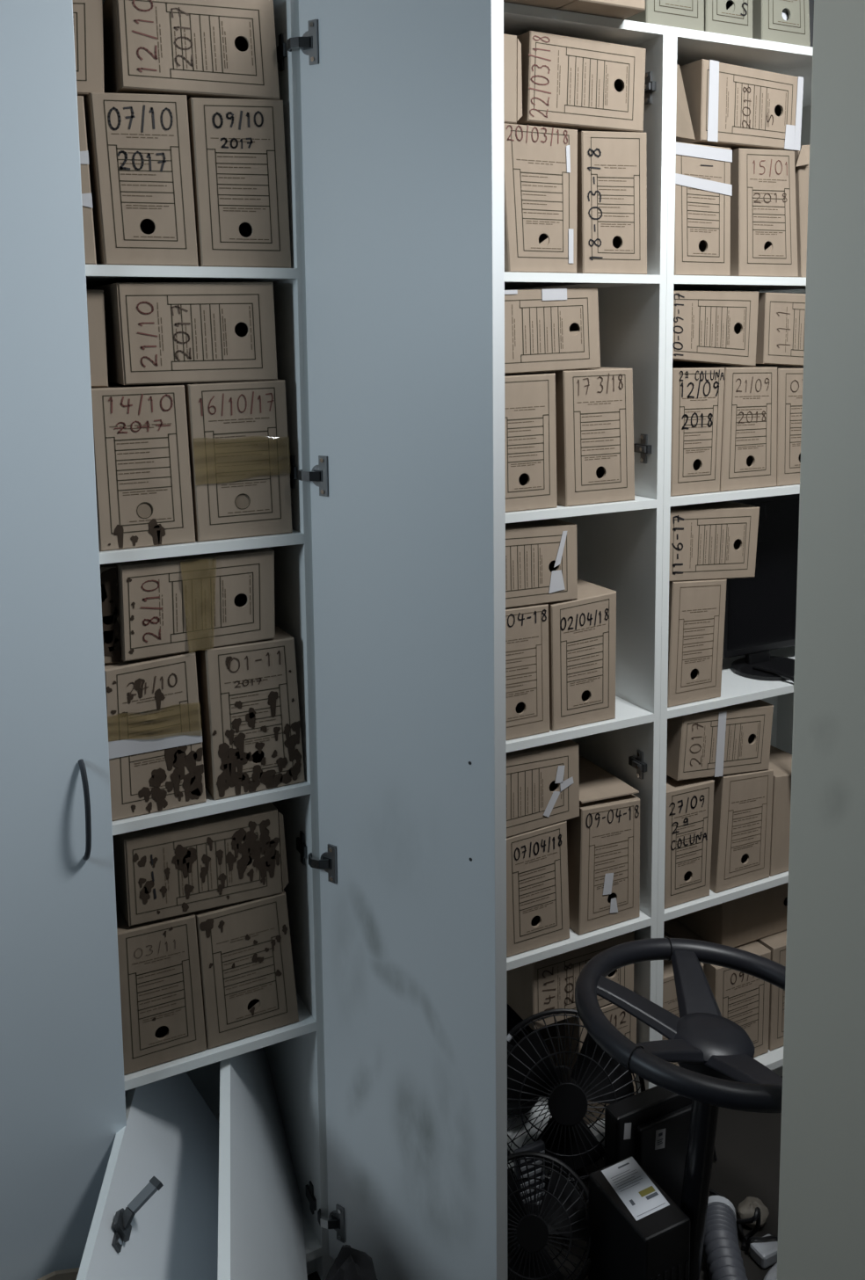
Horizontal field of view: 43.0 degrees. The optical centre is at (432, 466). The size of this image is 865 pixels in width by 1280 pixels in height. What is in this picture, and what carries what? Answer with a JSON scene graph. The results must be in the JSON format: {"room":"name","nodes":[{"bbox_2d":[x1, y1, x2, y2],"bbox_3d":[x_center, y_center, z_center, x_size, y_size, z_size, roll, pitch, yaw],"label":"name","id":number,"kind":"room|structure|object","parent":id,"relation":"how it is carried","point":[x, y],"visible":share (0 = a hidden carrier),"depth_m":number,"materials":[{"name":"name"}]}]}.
{"room":"archive storage room","nodes":[
{"label":"archive storage room","id":0,"kind":"room"},
{"bbox_2d":[307,1076,782,1279],"bbox_3d":[0.621,1.584,0.776,4.800,0.050,4.000,-4,8,-27],"label":"floor","id":1,"kind":"structure","parent":0,"point":[747,1145],"depth_m":2.17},
{"bbox_2d":[36,1267,79,1279],"bbox_3d":[-0.582,1.342,1.614,0.182,0.256,0.090,-4,8,-27],"label":"cardboard sheet","id":2,"kind":"object","parent":1,"relation":"on","point":[70,1274],"visible":0.54,"depth_m":1.65,"materials":[{"name":"brown cardboard"}]},
{"bbox_2d":[0,0,507,1279],"bbox_3d":[-0.436,0.349,1.734,0.861,2.195,0.734,-4,8,-27],"label":"storage cabinet","id":3,"kind":"object","parent":1,"relation":"on","point":[389,1081],"visible":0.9,"depth_m":1.65,"materials":[{"name":"white wood"}]},
{"bbox_2d":[77,95,96,264],"bbox_3d":[-0.631,-0.422,1.692,0.150,0.236,0.347,-4,8,-27],"label":"box","id":4,"kind":"object","parent":3,"relation":"on","point":[90,250],"visible":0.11,"depth_m":1.57,"materials":[{"name":"cardboard"}]},
{"bbox_2d":[72,0,104,99],"bbox_3d":[-0.658,-0.612,1.677,0.246,0.157,0.345,-4,8,-27],"label":"box","id":5,"kind":"object","parent":4,"relation":"on","point":[87,14],"visible":0.19,"depth_m":1.57,"materials":[{"name":"cardboard"}]},
{"bbox_2d":[83,92,198,266],"bbox_3d":[-0.497,-0.438,1.759,0.147,0.249,0.346,-4,8,-27],"label":"box","id":6,"kind":"object","parent":3,"relation":"on","point":[138,145],"visible":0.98,"depth_m":1.61,"materials":[{"name":"cardboard"}]},
{"bbox_2d":[102,0,279,100],"bbox_3d":[-0.420,-0.645,1.775,0.241,0.150,0.346,-4,8,-27],"label":"box","id":7,"kind":"object","parent":6,"relation":"on","point":[192,48],"visible":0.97,"depth_m":1.62,"materials":[{"name":"cardboard"}]},
{"bbox_2d":[91,382,195,551],"bbox_3d":[-0.511,-0.017,1.801,0.148,0.242,0.346,-4,8,-27],"label":"box","id":8,"kind":"object","parent":3,"relation":"on","point":[142,472],"visible":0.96,"depth_m":1.65,"materials":[{"name":"cardboard"}]},
{"bbox_2d":[86,289,108,386],"bbox_3d":[-0.668,-0.200,1.720,0.242,0.144,0.345,-4,8,-27],"label":"box","id":9,"kind":"object","parent":8,"relation":"on","point":[95,298],"visible":0.06,"depth_m":1.62,"materials":[{"name":"cardboard"}]},
{"bbox_2d":[91,282,277,385],"bbox_3d":[-0.435,-0.222,1.816,0.254,0.153,0.346,-4,8,-27],"label":"box","id":10,"kind":"object","parent":8,"relation":"on","point":[156,332],"visible":0.94,"depth_m":1.66,"materials":[{"name":"cardboard"}]},
{"bbox_2d":[76,1071,219,1279],"bbox_3d":[-0.370,1.215,1.552,0.204,0.374,0.890,-1,7,-5],"label":"door","id":11,"kind":"structure","parent":3,"relation":"attached to","point":[156,1216],"depth_m":1.71,"materials":[{"name":"white"}]},
{"bbox_2d":[104,651,206,821],"bbox_3d":[-0.504,0.399,1.849,0.150,0.246,0.351,-4,8,-27],"label":"box","id":12,"kind":"object","parent":3,"relation":"on","point":[155,730],"visible":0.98,"depth_m":1.70,"materials":[{"name":"cardboard"}]},
{"bbox_2d":[99,562,121,663],"bbox_3d":[-0.662,0.212,1.770,0.242,0.156,0.346,-4,8,-27],"label":"box","id":13,"kind":"object","parent":12,"relation":"on","point":[108,571],"visible":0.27,"depth_m":1.67,"materials":[{"name":"brown cardboard"}]},
{"bbox_2d":[114,547,275,661],"bbox_3d":[-0.437,0.197,1.861,0.243,0.148,0.351,-4,8,-27],"label":"box","id":14,"kind":"object","parent":12,"relation":"on","point":[192,603],"visible":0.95,"depth_m":1.70,"materials":[{"name":"cardboard"}]},
{"bbox_2d":[116,901,206,1075],"bbox_3d":[-0.507,0.820,1.899,0.136,0.238,0.346,-4,8,-27],"label":"box","id":15,"kind":"object","parent":3,"relation":"on","point":[163,1021],"visible":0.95,"depth_m":1.75,"materials":[{"name":"brown cardboard"}]},
{"bbox_2d":[85,264,297,288],"bbox_3d":[-0.592,-0.302,1.747,0.648,0.016,0.405,-4,8,-27],"label":"shelf","id":16,"kind":"object","parent":3,"relation":"attached to","point":[97,275],"depth_m":1.66,"materials":[{"name":"white laminate"}]},
{"bbox_2d":[99,529,304,564],"bbox_3d":[-0.587,0.115,1.798,0.648,0.016,0.405,-4,8,-27],"label":"shelf","id":17,"kind":"object","parent":3,"relation":"attached to","point":[295,539],"depth_m":1.69,"materials":[{"name":"white laminate"}]},
{"bbox_2d":[111,779,310,835],"bbox_3d":[-0.582,0.532,1.848,0.648,0.016,0.405,-4,8,-27],"label":"shelf","id":18,"kind":"object","parent":3,"relation":"attached to","point":[210,807],"depth_m":1.74,"materials":[{"name":"white laminate"}]},
{"bbox_2d":[123,992,316,1090],"bbox_3d":[-0.578,0.949,1.898,0.648,0.016,0.405,-4,8,-27],"label":"shelf","id":19,"kind":"object","parent":3,"relation":"attached to","point":[307,1023],"depth_m":1.80,"materials":[{"name":"white laminate"}]},
{"bbox_2d":[174,379,292,541],"bbox_3d":[-0.374,-0.028,1.867,0.161,0.246,0.351,-4,8,-27],"label":"box","id":20,"kind":"object","parent":3,"relation":"on","point":[239,454],"visible":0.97,"depth_m":1.71,"materials":[{"name":"cardboard"}]},
{"bbox_2d":[187,97,290,268],"bbox_3d":[-0.367,-0.451,1.825,0.150,0.255,0.346,-4,8,-27],"label":"box","id":21,"kind":"object","parent":3,"relation":"on","point":[237,149],"visible":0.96,"depth_m":1.67,"materials":[{"name":"cardboard"}]},
{"bbox_2d":[194,889,298,1049],"bbox_3d":[-0.379,0.812,1.964,0.167,0.235,0.346,-4,8,-27],"label":"box","id":22,"kind":"object","parent":3,"relation":"on","point":[246,966],"visible":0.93,"depth_m":1.81,"materials":[{"name":"brown cardboard"}]},
{"bbox_2d":[112,801,288,926],"bbox_3d":[-0.440,0.624,1.911,0.276,0.150,0.346,-4,8,-27],"label":"box","id":23,"kind":"object","parent":22,"relation":"on","point":[192,865],"visible":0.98,"depth_m":1.75,"materials":[{"name":"brown cardboard"}]},
{"bbox_2d":[195,624,304,799],"bbox_3d":[-0.361,0.387,1.924,0.158,0.248,0.346,-4,8,-27],"label":"box","id":24,"kind":"object","parent":3,"relation":"on","point":[249,700],"visible":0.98,"depth_m":1.77,"materials":[{"name":"cardboard"}]},
{"bbox_2d":[217,1047,307,1279],"bbox_3d":[-0.254,1.188,1.685,0.131,0.383,0.920,-2,7,-10],"label":"wooden board","id":25,"kind":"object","parent":3,"relation":"in","point":[261,1234],"depth_m":1.74,"materials":[{"name":"white wood"}]},
{"bbox_2d":[325,1244,377,1279],"bbox_3d":[-0.136,1.343,1.758,0.102,0.209,0.105,-4,8,-27],"label":"plastic bag","id":26,"kind":"object","parent":1,"relation":"on","point":[351,1263],"visible":1,"depth_m":1.75,"materials":[{"name":"black plastic"}]},
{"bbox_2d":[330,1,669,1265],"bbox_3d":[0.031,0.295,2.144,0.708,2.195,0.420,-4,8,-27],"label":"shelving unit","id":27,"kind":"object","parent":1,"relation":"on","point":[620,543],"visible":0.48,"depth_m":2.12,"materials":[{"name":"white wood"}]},
{"bbox_2d":[506,1003,540,1114],"bbox_3d":[0.157,1.198,2.242,0.140,0.234,0.201,-4,8,-27],"label":"cloth bag","id":28,"kind":"object","parent":27,"relation":"on","point":[512,1018],"visible":0.14,"depth_m":2.18,"materials":[{"name":"black fabric"}]},
{"bbox_2d":[505,603,549,740],"bbox_3d":[0.078,0.357,2.146,0.138,0.244,0.346,-4,8,-27],"label":"box","id":29,"kind":"object","parent":27,"relation":"on","point":[527,627],"visible":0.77,"depth_m":2.00,"materials":[{"name":"cardboard"}]},
{"bbox_2d":[505,518,577,608],"bbox_3d":[0.086,0.162,2.127,0.236,0.149,0.347,-4,8,-27],"label":"box","id":30,"kind":"object","parent":29,"relation":"on","point":[541,555],"visible":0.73,"depth_m":1.99,"materials":[{"name":"cardboard"}]},
{"bbox_2d":[504,372,557,512],"bbox_3d":[0.087,-0.060,2.103,0.136,0.243,0.345,-4,8,-27],"label":"box","id":31,"kind":"object","parent":27,"relation":"on","point":[530,432],"visible":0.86,"depth_m":1.96,"materials":[{"name":"cardboard"}]},
{"bbox_2d":[504,287,600,374],"bbox_3d":[0.120,-0.259,2.096,0.246,0.153,0.347,-4,8,-27],"label":"box","id":32,"kind":"object","parent":31,"relation":"on","point":[549,330],"visible":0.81,"depth_m":1.95,"materials":[{"name":"cardboard"}]},
{"bbox_2d":[506,820,569,957],"bbox_3d":[0.119,0.775,2.215,0.150,0.238,0.346,-4,8,-27],"label":"box","id":33,"kind":"object","parent":27,"relation":"on","point":[538,915],"visible":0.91,"depth_m":2.06,"materials":[{"name":"cardboard"}]},
{"bbox_2d":[506,739,579,837],"bbox_3d":[0.092,0.584,2.179,0.247,0.163,0.347,-4,8,-27],"label":"box","id":34,"kind":"object","parent":33,"relation":"on","point":[542,781],"visible":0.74,"depth_m":2.04,"materials":[{"name":"cardboard"}]},
{"bbox_2d":[503,0,574,9],"bbox_3d":[0.093,-0.908,1.927,0.147,0.242,0.345,-4,8,-27],"label":"box","id":35,"kind":"object","parent":27,"relation":"on","point":[554,4],"visible":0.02,"depth_m":1.84,"materials":[{"name":"cardboard"}]},
{"bbox_2d":[503,123,577,273],"bbox_3d":[0.109,-0.483,2.065,0.159,0.251,0.347,-4,8,-27],"label":"box","id":36,"kind":"object","parent":27,"relation":"on","point":[541,163],"visible":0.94,"depth_m":1.91,"materials":[{"name":"cardboard"}]},
{"bbox_2d":[503,33,522,123],"bbox_3d":[-0.036,-0.668,1.970,0.254,0.151,0.345,-4,8,-27],"label":"box","id":37,"kind":"object","parent":36,"relation":"on","point":[512,85],"visible":0.21,"depth_m":1.86,"materials":[{"name":"cardboard"}]},
{"bbox_2d":[506,910,651,970],"bbox_3d":[0.041,0.905,2.211,0.676,0.016,0.405,-4,8,-27],"label":"shelf","id":38,"kind":"object","parent":27,"relation":"attached to","point":[575,941],"depth_m":2.11,"materials":[{"name":"white laminate"}]},
{"bbox_2d":[505,696,654,752],"bbox_3d":[0.037,0.488,2.160,0.676,0.016,0.405,-4,8,-27],"label":"shelf","id":39,"kind":"object","parent":27,"relation":"attached to","point":[629,710],"depth_m":2.08,"materials":[{"name":"white laminate"}]},
{"bbox_2d":[505,494,656,523],"bbox_3d":[0.032,0.071,2.110,0.676,0.016,0.405,-4,8,-27],"label":"shelf","id":40,"kind":"object","parent":27,"relation":"attached to","point":[644,504],"depth_m":2.01,"materials":[{"name":"white laminate"}]},
{"bbox_2d":[546,578,616,731],"bbox_3d":[0.206,0.346,2.210,0.147,0.248,0.346,-4,8,-27],"label":"box","id":41,"kind":"object","parent":27,"relation":"on","point":[582,631],"visible":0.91,"depth_m":2.06,"materials":[{"name":"cardboard"}]},
{"bbox_2d":[504,271,660,290],"bbox_3d":[0.027,-0.346,2.059,0.676,0.016,0.405,-4,8,-27],"label":"shelf","id":42,"kind":"object","parent":27,"relation":"attached to","point":[650,280],"depth_m":1.99,"materials":[{"name":"white laminate"}]},
{"bbox_2d":[535,367,634,506],"bbox_3d":[0.231,-0.073,2.175,0.164,0.248,0.346,-4,8,-27],"label":"box","id":43,"kind":"object","parent":27,"relation":"on","point":[594,414],"visible":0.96,"depth_m":2.02,"materials":[{"name":"cardboard"}]},
{"bbox_2d":[538,1003,636,1124],"bbox_3d":[0.276,1.178,2.362,0.141,0.242,0.346,-4,8,-27],"label":"box","id":44,"kind":"object","parent":27,"relation":"on","point":[622,1021],"visible":0.13,"depth_m":2.21,"materials":[{"name":"cardboard"}]},
{"bbox_2d":[506,930,634,1030],"bbox_3d":[0.222,0.990,2.313,0.242,0.142,0.346,-4,8,-27],"label":"box","id":45,"kind":"object","parent":44,"relation":"on","point":[549,983],"visible":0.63,"depth_m":2.14,"materials":[{"name":"cardboard"}]},
{"bbox_2d":[555,0,645,19],"bbox_3d":[0.224,-0.917,1.993,0.140,0.242,0.345,-4,8,-27],"label":"box","id":46,"kind":"object","parent":27,"relation":"on","point":[615,9],"visible":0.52,"depth_m":1.88,"materials":[{"name":"cardboard"}]},
{"bbox_2d":[566,756,639,935],"bbox_3d":[0.269,0.747,2.288,0.146,0.273,0.347,-4,8,-27],"label":"box","id":47,"kind":"object","parent":27,"relation":"on","point":[603,842],"visible":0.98,"depth_m":2.14,"materials":[{"name":"cardboard"}]},
{"bbox_2d":[576,130,647,274],"bbox_3d":[0.253,-0.495,2.137,0.148,0.256,0.346,-4,8,-27],"label":"box","id":48,"kind":"object","parent":27,"relation":"on","point":[612,220],"visible":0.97,"depth_m":1.98,"materials":[{"name":"cardboard"}]},
{"bbox_2d":[516,30,646,132],"bbox_3d":[0.197,-0.694,2.086,0.251,0.151,0.346,-4,8,-27],"label":"box","id":49,"kind":"object","parent":48,"relation":"on","point":[568,83],"visible":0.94,"depth_m":1.93,"materials":[{"name":"cardboard"}]},
{"bbox_2d":[514,1139,545,1253],"bbox_3d":[0.175,1.316,1.975,0.060,0.205,0.018,-4,8,-27],"label":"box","id":50,"kind":"object","parent":1,"relation":"on","point":[539,1145],"visible":0.39,"depth_m":1.96,"materials":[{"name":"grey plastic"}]},
{"bbox_2d":[507,1150,591,1279],"bbox_3d":[0.170,1.314,1.879,0.201,0.232,0.160,-4,8,-27],"label":"electric fan","id":51,"kind":"object","parent":1,"relation":"on","point":[561,1211],"visible":0.74,"depth_m":1.86,"materials":[{"name":"black plastic"}]},
{"bbox_2d":[506,1008,645,1238],"bbox_3d":[0.250,1.220,2.063,0.304,0.372,0.145,-1,7,-2],"label":"electric fan","id":52,"kind":"object","parent":1,"relation":"on","point":[595,1076],"visible":0.62,"depth_m":2.06,"materials":[{"name":"black plastic"}]},
{"bbox_2d":[588,1156,690,1279],"bbox_3d":[0.337,1.312,1.807,0.090,0.250,0.158,-4,8,-27],"label":"computer tower","id":53,"kind":"object","parent":1,"relation":"on","point":[636,1231],"visible":1,"depth_m":1.77,"materials":[{"name":"black plastic"}]},
{"bbox_2d":[604,1085,691,1207],"bbox_3d":[0.407,1.284,2.034,0.180,0.248,0.057,-4,8,-27],"label":"case","id":54,"kind":"object","parent":1,"relation":"on","point":[650,1126],"visible":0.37,"depth_m":2.00,"materials":[{"name":"black plastic"}]},
{"bbox_2d":[574,936,785,1279],"bbox_3d":[0.467,1.143,1.832,0.458,0.580,0.460,-4,8,-27],"label":"steering wheel","id":55,"kind":"object","parent":1,"relation":"on","point":[714,1055],"visible":0.8,"depth_m":1.80,"materials":[{"name":"black plastic"}]},
{"bbox_2d":[703,1195,748,1279],"bbox_3d":[0.513,1.386,1.935,0.069,0.065,0.193,0,7,7],"label":"hose","id":56,"kind":"object","parent":1,"relation":"on","point":[721,1247],"visible":0.88,"depth_m":1.93,"materials":[{"name":"grey plastic"}]},
{"bbox_2d":[709,1187,748,1243],"bbox_3d":[0.558,1.397,2.057,0.027,0.013,0.139,-3,7,-17],"label":"cable","id":57,"kind":"object","parent":1,"relation":"on","point":[711,1191],"visible":0.6,"depth_m":2.03,"materials":[{"name":"black plastic"}]},
{"bbox_2d":[654,26,813,1086],"bbox_3d":[0.669,0.249,2.466,0.723,2.195,0.420,-4,8,-27],"label":"shelving unit","id":58,"kind":"object","parent":1,"relation":"on","point":[687,46],"visible":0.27,"depth_m":2.17,"materials":[{"name":"white wood"}]},
{"bbox_2d":[625,0,704,31],"bbox_3d":[0.363,-0.937,2.144,0.138,0.242,0.345,-4,8,-27],"label":"box","id":59,"kind":"object","parent":58,"relation":"on","point":[687,14],"visible":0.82,"depth_m":2.00,"materials":[{"name":"cardboard"}]},
{"bbox_2d":[661,934,703,1066],"bbox_3d":[0.441,1.164,2.466,0.142,0.241,0.330,-4,8,-27],"label":"box","id":60,"kind":"object","parent":58,"relation":"on","point":[670,1001],"visible":0.07,"depth_m":2.30,"materials":[{"name":"cardboard"}]},
{"bbox_2d":[664,774,714,909],"bbox_3d":[0.443,0.747,2.378,0.127,0.247,0.346,-4,8,-27],"label":"box","id":61,"kind":"object","parent":58,"relation":"on","point":[689,803],"visible":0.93,"depth_m":2.22,"materials":[{"name":"cardboard"}]},
{"bbox_2d":[667,579,727,707],"bbox_3d":[0.449,0.327,2.333,0.145,0.251,0.345,-4,8,-27],"label":"box","id":62,"kind":"object","parent":58,"relation":"on","point":[696,607],"visible":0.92,"depth_m":2.18,"materials":[{"name":"cardboard"}]},
{"bbox_2d":[669,501,759,581],"bbox_3d":[0.482,0.137,2.328,0.232,0.155,0.346,-4,8,-27],"label":"box","id":63,"kind":"object","parent":62,"relation":"on","point":[713,540],"visible":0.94,"depth_m":2.17,"materials":[{"name":"cardboard"}]},
{"bbox_2d":[670,365,725,496],"bbox_3d":[0.437,-0.087,2.279,0.128,0.246,0.346,-4,8,-27],"label":"box","id":64,"kind":"object","parent":58,"relation":"on","point":[697,396],"visible":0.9,"depth_m":2.12,"materials":[{"name":"cardboard"}]},
{"bbox_2d":[674,141,732,276],"bbox_3d":[0.433,-0.503,2.228,0.145,0.244,0.347,-4,8,-27],"label":"box","id":65,"kind":"object","parent":58,"relation":"on","point":[703,188],"visible":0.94,"depth_m":2.08,"materials":[{"name":"cardboard"}]},
{"bbox_2d":[676,58,803,151],"bbox_3d":[0.508,-0.707,2.243,0.319,0.151,0.347,-4,8,-27],"label":"box","id":66,"kind":"object","parent":65,"relation":"on","point":[722,105],"visible":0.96,"depth_m":2.09,"materials":[{"name":"cardboard"}]},
{"bbox_2d":[663,918,770,1057],"bbox_3d":[0.591,1.156,2.522,0.155,0.240,0.346,-4,8,-27],"label":"box","id":67,"kind":"object","parent":58,"relation":"on","point":[741,998],"visible":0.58,"depth_m":2.38,"materials":[{"name":"cardboard"}]},
{"bbox_2d":[674,882,788,947],"bbox_3d":[0.659,0.961,2.571,0.242,0.131,0.330,-4,8,-27],"label":"box","id":68,"kind":"object","parent":67,"relation":"on","point":[747,919],"visible":0.37,"depth_m":2.41,"materials":[{"name":"cardboard"}]},
{"bbox_2d":[672,364,777,491],"bbox_3d":[0.556,-0.094,2.339,0.148,0.244,0.346,-4,8,-27],"label":"box","id":69,"kind":"object","parent":58,"relation":"on","point":[749,432],"visible":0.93,"depth_m":2.19,"materials":[{"name":"cardboard"}]},
{"bbox_2d":[672,290,758,366],"bbox_3d":[0.468,-0.282,2.272,0.220,0.148,0.346,-4,8,-27],"label":"box","id":70,"kind":"object","parent":69,"relation":"on","point":[711,328],"visible":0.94,"depth_m":2.12,"materials":[{"name":"cardboard"}]},
{"bbox_2d":[663,871,788,921],"bbox_3d":[0.679,0.859,2.533,0.691,0.016,0.405,-4,8,-27],"label":"shelf","id":71,"kind":"object","parent":58,"relation":"attached to","point":[714,898],"depth_m":2.27,"materials":[{"name":"white laminate"}]},
{"bbox_2d":[704,0,752,38],"bbox_3d":[0.477,-0.945,2.201,0.121,0.242,0.346,-4,8,-27],"label":"box","id":72,"kind":"object","parent":58,"relation":"on","point":[734,18],"visible":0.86,"depth_m":2.06,"materials":[{"name":"cardboard"}]},
{"bbox_2d":[667,645,795,719],"bbox_3d":[0.674,0.442,2.482,0.691,0.016,0.405,-4,8,-27],"label":"shelf","id":73,"kind":"object","parent":58,"relation":"attached to","point":[736,688],"depth_m":2.27,"materials":[{"name":"white laminate"}]},
{"bbox_2d":[670,484,799,506],"bbox_3d":[0.670,0.025,2.432,0.691,0.016,0.405,-4,8,-27],"label":"shelf","id":74,"kind":"object","parent":58,"relation":"attached to","point":[794,489],"depth_m":2.17,"materials":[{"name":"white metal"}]},
{"bbox_2d":[673,275,806,293],"bbox_3d":[0.665,-0.392,2.381,0.691,0.016,0.405,-4,8,-27],"label":"shelf","id":75,"kind":"object","parent":58,"relation":"attached to","point":[787,285],"depth_m":2.16,"materials":[{"name":"white laminate"}]},
{"bbox_2d":[709,766,773,893],"bbox_3d":[0.575,0.737,2.445,0.152,0.248,0.345,-4,8,-27],"label":"box","id":76,"kind":"object","parent":58,"relation":"on","point":[742,806],"visible":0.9,"depth_m":2.29,"materials":[{"name":"cardboard"}]},
{"bbox_2d":[666,699,773,780],"bbox_3d":[0.522,0.548,2.395,0.257,0.157,0.347,-4,8,-27],"label":"box","id":77,"kind":"object","parent":76,"relation":"on","point":[736,738],"visible":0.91,"depth_m":2.23,"materials":[{"name":"cardboard"}]},
{"bbox_2d":[722,493,799,682],"bbox_3d":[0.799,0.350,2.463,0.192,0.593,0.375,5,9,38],"label":"monitor","id":78,"kind":"object","parent":58,"relation":"on","point":[760,610],"visible":0.54,"depth_m":2.40,"materials":[{"name":"black plastic"}]},
{"bbox_2d":[729,148,798,276],"bbox_3d":[0.583,-0.515,2.304,0.162,0.246,0.346,-4,8,-27],"label":"box","id":79,"kind":"object","parent":58,"relation":"on","point":[764,240],"visible":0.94,"depth_m":2.15,"materials":[{"name":"cardboard"}]},
{"bbox_2d":[756,930,786,1050],"bbox_3d":[0.729,1.146,2.591,0.143,0.241,0.345,-4,8,-27],"label":"box","id":80,"kind":"object","parent":58,"relation":"on","point":[776,942],"visible":0.09,"depth_m":2.42,"materials":[{"name":"cardboard"}]},
{"bbox_2d":[755,365,803,486],"bbox_3d":[0.683,-0.101,2.404,0.147,0.240,0.346,-4,8,-27],"label":"box","id":81,"kind":"object","parent":58,"relation":"on","point":[789,380],"visible":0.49,"depth_m":2.23,"materials":[{"name":"cardboard"}]},
{"bbox_2d":[755,292,805,367],"bbox_3d":[0.687,-0.292,2.383,0.239,0.156,0.346,-4,8,-27],"label":"box","id":82,"kind":"object","parent":81,"relation":"on","point":[781,316],"visible":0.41,"depth_m":2.20,"materials":[{"name":"cardboard"}]},
{"bbox_2d":[768,745,792,876],"bbox_3d":[0.708,0.740,2.513,0.148,0.222,0.345,-4,8,-27],"label":"box","id":83,"kind":"object","parent":58,"relation":"on","point":[780,760],"visible":0.21,"depth_m":2.34,"materials":[{"name":"cardboard"}]},
{"bbox_2d":[752,0,810,46],"bbox_3d":[0.604,-0.955,2.265,0.135,0.242,0.345,-4,8,-27],"label":"box","id":84,"kind":"object","parent":58,"relation":"on","point":[783,21],"visible":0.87,"depth_m":2.12,"materials":[{"name":"cardboard"}]},
{"bbox_2d":[794,145,809,277],"bbox_3d":[0.733,-0.539,2.403,0.186,0.267,0.359,-4,8,-27],"label":"box","id":85,"kind":"object","parent":58,"relation":"on","point":[802,157],"visible":0.15,"depth_m":2.23,"materials":[{"name":"cardboard"}]},
{"bbox_2d":[736,1207,760,1250],"bbox_3d":[0.564,1.370,2.011,0.043,0.080,0.092,-4,8,-27],"label":"cable","id":86,"kind":"object","parent":1,"relation":"on","point":[756,1217],"visible":0.84,"depth_m":1.99,"materials":[{"name":"black plastic"}]},
{"bbox_2d":[736,1196,769,1229],"bbox_3d":[0.597,1.385,2.043,0.062,0.040,0.054,-4,8,-27],"label":"scrap","id":87,"kind":"object","parent":1,"relation":"on","point":[746,1208],"visible":0.73,"depth_m":2.03,"materials":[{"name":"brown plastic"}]},
{"bbox_2d":[744,1235,778,1252],"bbox_3d":[0.603,1.393,1.972,0.082,0.034,0.012,-1,7,-5],"label":"cable","id":88,"kind":"object","parent":1,"relation":"on","point":[770,1237],"visible":0.84,"depth_m":1.97,"materials":[{"name":"black plastic"}]},
{"bbox_2d":[749,1234,778,1268],"bbox_3d":[0.597,1.402,1.964,0.050,0.028,0.038,-4,8,-27],"label":"bracket","id":89,"kind":"object","parent":1,"relation":"on","point":[764,1253],"visible":0.79,"depth_m":1.95,"materials":[{"name":"grey plastic"}]},
{"bbox_2d":[763,1262,777,1279],"bbox_3d":[0.591,1.409,1.880,0.053,0.031,0.151,3,8,28],"label":"pipe","id":90,"kind":"object","parent":1,"relation":"on","point":[771,1275],"visible":0.27,"depth_m":1.90,"materials":[{"name":"grey"}]},
{"bbox_2d":[776,0,864,1279],"bbox_3d":[0.763,0.441,1.214,0.094,2.088,0.800,-7,10,-44],"label":"wall","id":91,"kind":"structure","parent":1,"relation":"on","point":[821,1218],"depth_m":1.46,"materials":[{"name":"white paint"}]},
{"bbox_2d":[808,0,814,47],"bbox_3d":[-0.273,-0.003,2.321,4.800,2.750,0.130,-4,8,-27],"label":"wall","id":92,"kind":"structure","parent":0,"point":[810,2],"depth_m":2.75,"materials":[{"name":"grey paint"}]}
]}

